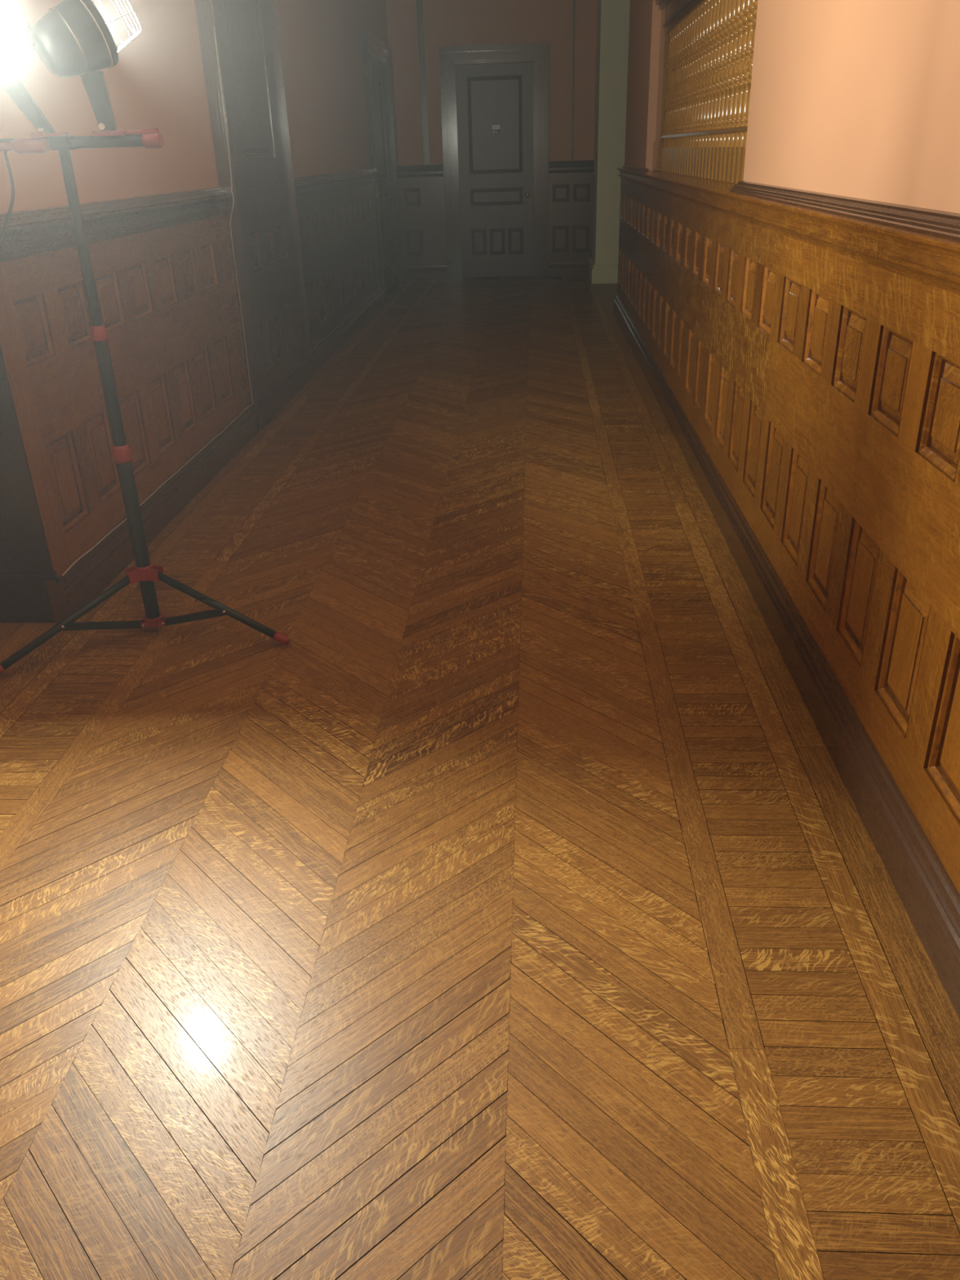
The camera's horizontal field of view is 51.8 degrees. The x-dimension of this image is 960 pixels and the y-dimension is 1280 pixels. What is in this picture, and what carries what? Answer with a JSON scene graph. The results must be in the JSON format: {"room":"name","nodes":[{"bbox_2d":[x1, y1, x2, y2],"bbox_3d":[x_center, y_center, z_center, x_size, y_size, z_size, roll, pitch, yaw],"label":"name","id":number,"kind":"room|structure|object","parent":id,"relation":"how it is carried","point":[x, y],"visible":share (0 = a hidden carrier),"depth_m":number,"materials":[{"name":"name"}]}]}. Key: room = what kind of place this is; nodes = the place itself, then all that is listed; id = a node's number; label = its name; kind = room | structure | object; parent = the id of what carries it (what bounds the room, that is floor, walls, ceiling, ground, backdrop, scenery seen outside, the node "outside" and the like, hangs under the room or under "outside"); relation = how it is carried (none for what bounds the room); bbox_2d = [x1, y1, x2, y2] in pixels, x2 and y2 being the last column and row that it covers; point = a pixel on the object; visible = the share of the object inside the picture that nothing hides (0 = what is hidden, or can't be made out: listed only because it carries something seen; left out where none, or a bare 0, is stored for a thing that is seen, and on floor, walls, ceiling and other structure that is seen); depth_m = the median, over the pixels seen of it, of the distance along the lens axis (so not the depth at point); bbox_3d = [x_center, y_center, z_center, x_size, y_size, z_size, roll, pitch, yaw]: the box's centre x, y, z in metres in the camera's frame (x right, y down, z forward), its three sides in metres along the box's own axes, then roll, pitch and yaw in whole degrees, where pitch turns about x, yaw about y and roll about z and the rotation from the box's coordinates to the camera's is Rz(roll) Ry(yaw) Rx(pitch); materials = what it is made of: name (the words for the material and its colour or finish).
{"room":"apartment building hallway","nodes":[
{"label":"apartment building hallway","id":0,"kind":"room"},
{"bbox_2d":[0,0,388,213],"bbox_3d":[-1.782,-2.895,4.948,0.605,3.900,16.250,0,26,3],"label":"wall","id":1,"kind":"structure","parent":0,"point":[157,79],"depth_m":4.77,"materials":[{"name":"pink paint"}]},
{"bbox_2d":[0,346,60,622],"bbox_3d":[-1.891,-1.814,2.769,0.665,3.900,0.020,0,26,3],"label":"trim","id":2,"kind":"structure","parent":1,"relation":"attached to","point":[25,562],"depth_m":3.47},
{"bbox_2d":[0,186,252,577],"bbox_3d":[-1.465,-1.362,4.509,0.077,1.195,2.775,0,26,3],"label":"wainscoting","id":3,"kind":"structure","parent":1,"relation":"attached to","point":[162,265],"depth_m":4.07,"materials":[{"name":"brown wood"}]},
{"bbox_2d":[45,403,259,623],"bbox_3d":[-1.450,-0.750,4.801,0.061,0.168,2.765,0,26,3],"label":"baseboard","id":4,"kind":"structure","parent":1,"relation":"attached to","point":[96,570],"depth_m":4.36,"materials":[{"name":"brown wood"}]},
{"bbox_2d":[61,4,253,576],"bbox_3d":[-1.471,-2.493,3.986,0.047,3.685,2.783,0,26,3],"label":"wire","id":5,"kind":"object","parent":1,"relation":"attached to","point":[152,494],"visible":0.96,"depth_m":5.33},
{"bbox_2d":[194,0,313,430],"bbox_3d":[-1.411,-3.384,5.914,0.140,3.900,1.590,0,26,3],"label":"door","id":6,"kind":"structure","parent":1,"relation":"attached to","point":[264,224],"depth_m":6.10,"materials":[{"name":"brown wood"}]},
{"bbox_2d":[293,168,381,349],"bbox_3d":[-1.221,-3.579,8.976,0.077,1.195,4.080,0,26,3],"label":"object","id":7,"kind":"structure","parent":1,"relation":"attached to","point":[336,211],"depth_m":8.57,"materials":[{"name":"brown wood"}]},
{"bbox_2d":[309,287,384,374],"bbox_3d":[-1.206,-2.973,9.281,0.061,0.168,4.070,0,26,3],"label":"baseboard","id":8,"kind":"structure","parent":1,"relation":"attached to","point":[329,346],"depth_m":8.80,"materials":[{"name":"brown wood"}]},
{"bbox_2d":[362,31,404,302],"bbox_3d":[-1.137,-5.402,11.420,0.162,2.620,1.792,0,26,3],"label":"door","id":9,"kind":"structure","parent":1,"relation":"in","point":[377,60],"depth_m":11.65,"materials":[{"name":"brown wood"}]},
{"bbox_2d":[0,275,959,1279],"bbox_3d":[0.411,-1.106,5.600,8.200,0.004,16.657,0,26,3],"label":"floor","id":10,"kind":"structure","parent":0,"point":[522,911],"depth_m":2.24,"materials":[{"name":"brown wood"}]},
{"bbox_2d":[0,0,289,674],"bbox_3d":[-1.136,-0.909,3.134,0.944,1.897,0.861,0,26,3],"label":"work light","id":11,"kind":"object","parent":10,"relation":"on","point":[73,38],"visible":1,"depth_m":2.80,"materials":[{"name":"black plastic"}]},
{"bbox_2d":[0,150,14,242],"bbox_3d":[-2.160,-0.495,2.771,1.937,1.588,0.225,-14,29,-24],"label":"power cable","id":12,"kind":"object","parent":11,"relation":"hanging from","point":[6,156],"visible":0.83,"depth_m":2.88,"materials":[{"name":"black rubber"}]},
{"bbox_2d":[588,0,630,284],"bbox_3d":[1.938,-6.315,11.633,1.204,3.900,0.894,0,26,3],"label":"wall pier","id":13,"kind":"object","parent":10,"relation":"on","point":[612,15],"visible":0.42,"depth_m":11.47,"materials":[{"name":"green paint"}]},
{"bbox_2d":[385,0,596,277],"bbox_3d":[1.637,-6.544,12.115,6.650,3.900,0.150,0,26,3],"label":"wall","id":14,"kind":"structure","parent":0,"point":[446,23],"depth_m":11.86,"materials":[{"name":"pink paint"}]},
{"bbox_2d":[396,164,447,266],"bbox_3d":[-0.750,-5.425,12.680,0.605,1.195,0.077,0,26,3],"label":"trim","id":15,"kind":"structure","parent":14,"relation":"attached to","point":[421,197],"depth_m":12.67,"materials":[{"name":"brown wood"}]},
{"bbox_2d":[416,0,429,164],"bbox_3d":[-0.702,-7.107,11.863,0.070,2.540,0.030,0,26,3],"label":"trim","id":16,"kind":"structure","parent":14,"relation":"attached to","point":[419,2],"depth_m":12.01,"materials":[{"name":"brown wood"}]},
{"bbox_2d":[403,265,447,280],"bbox_3d":[-0.731,-4.819,12.983,0.605,0.168,0.061,0,26,3],"label":"baseboard","id":17,"kind":"structure","parent":14,"relation":"attached to","point":[414,273],"depth_m":12.96,"materials":[{"name":"brown wood"}]},
{"bbox_2d":[438,42,548,279],"bbox_3d":[0.201,-5.947,12.428,1.327,2.630,0.162,0,26,3],"label":"door","id":18,"kind":"structure","parent":14,"relation":"in","point":[495,227],"depth_m":12.39,"materials":[{"name":"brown wood"}]},
{"bbox_2d":[492,124,499,133],"bbox_3d":[0.199,-6.328,12.262,0.090,0.097,0.008,0,26,3],"label":"door sign","id":19,"kind":"object","parent":18,"relation":"attached to","point":[495,126],"visible":1,"depth_m":12.26,"materials":[{"name":"silver metal"}]},
{"bbox_2d":[548,262,589,276],"bbox_3d":[1.172,-4.824,12.876,0.557,0.168,0.061,0,26,3],"label":"baseboard","id":20,"kind":"structure","parent":14,"relation":"attached to","point":[555,269],"depth_m":12.85,"materials":[{"name":"brown wood"}]},
{"bbox_2d":[548,160,594,262],"bbox_3d":[1.153,-5.431,12.573,0.557,1.195,0.077,0,26,3],"label":"trim","id":21,"kind":"structure","parent":14,"relation":"attached to","point":[571,183],"depth_m":12.57,"materials":[{"name":"brown wood"}]},
{"bbox_2d":[571,0,575,160],"bbox_3d":[1.115,-7.115,11.766,0.020,2.540,0.020,0,26,3],"label":"trim","id":22,"kind":"structure","parent":14,"relation":"attached to","point":[574,1],"depth_m":11.93,"materials":[{"name":"brown wood"}]},
{"bbox_2d":[624,0,959,213],"bbox_3d":[1.142,-2.182,3.326,0.200,3.900,13.000,0,26,3],"label":"wall","id":23,"kind":"structure","parent":0,"point":[859,99],"depth_m":2.70,"materials":[{"name":"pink paint"}]},
{"bbox_2d":[652,0,757,183],"bbox_3d":[1.255,-3.474,5.502,0.200,1.620,3.962,0,26,3],"label":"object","id":24,"kind":"object","parent":23,"relation":"attached to","point":[707,46],"visible":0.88,"depth_m":5.43,"materials":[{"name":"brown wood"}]},
{"bbox_2d":[613,294,959,1020],"bbox_3d":[1.063,-0.516,4.173,0.061,0.168,13.030,0,26,3],"label":"baseboard","id":25,"kind":"structure","parent":23,"relation":"attached to","point":[928,895],"depth_m":2.61,"materials":[{"name":"brown wood"}]},
{"bbox_2d":[616,164,959,893],"bbox_3d":[1.139,-1.125,3.867,0.272,1.195,13.030,0,26,3],"label":"wainscoting","id":26,"kind":"structure","parent":23,"relation":"attached to","point":[809,341],"depth_m":2.70,"materials":[{"name":"brown wood"}]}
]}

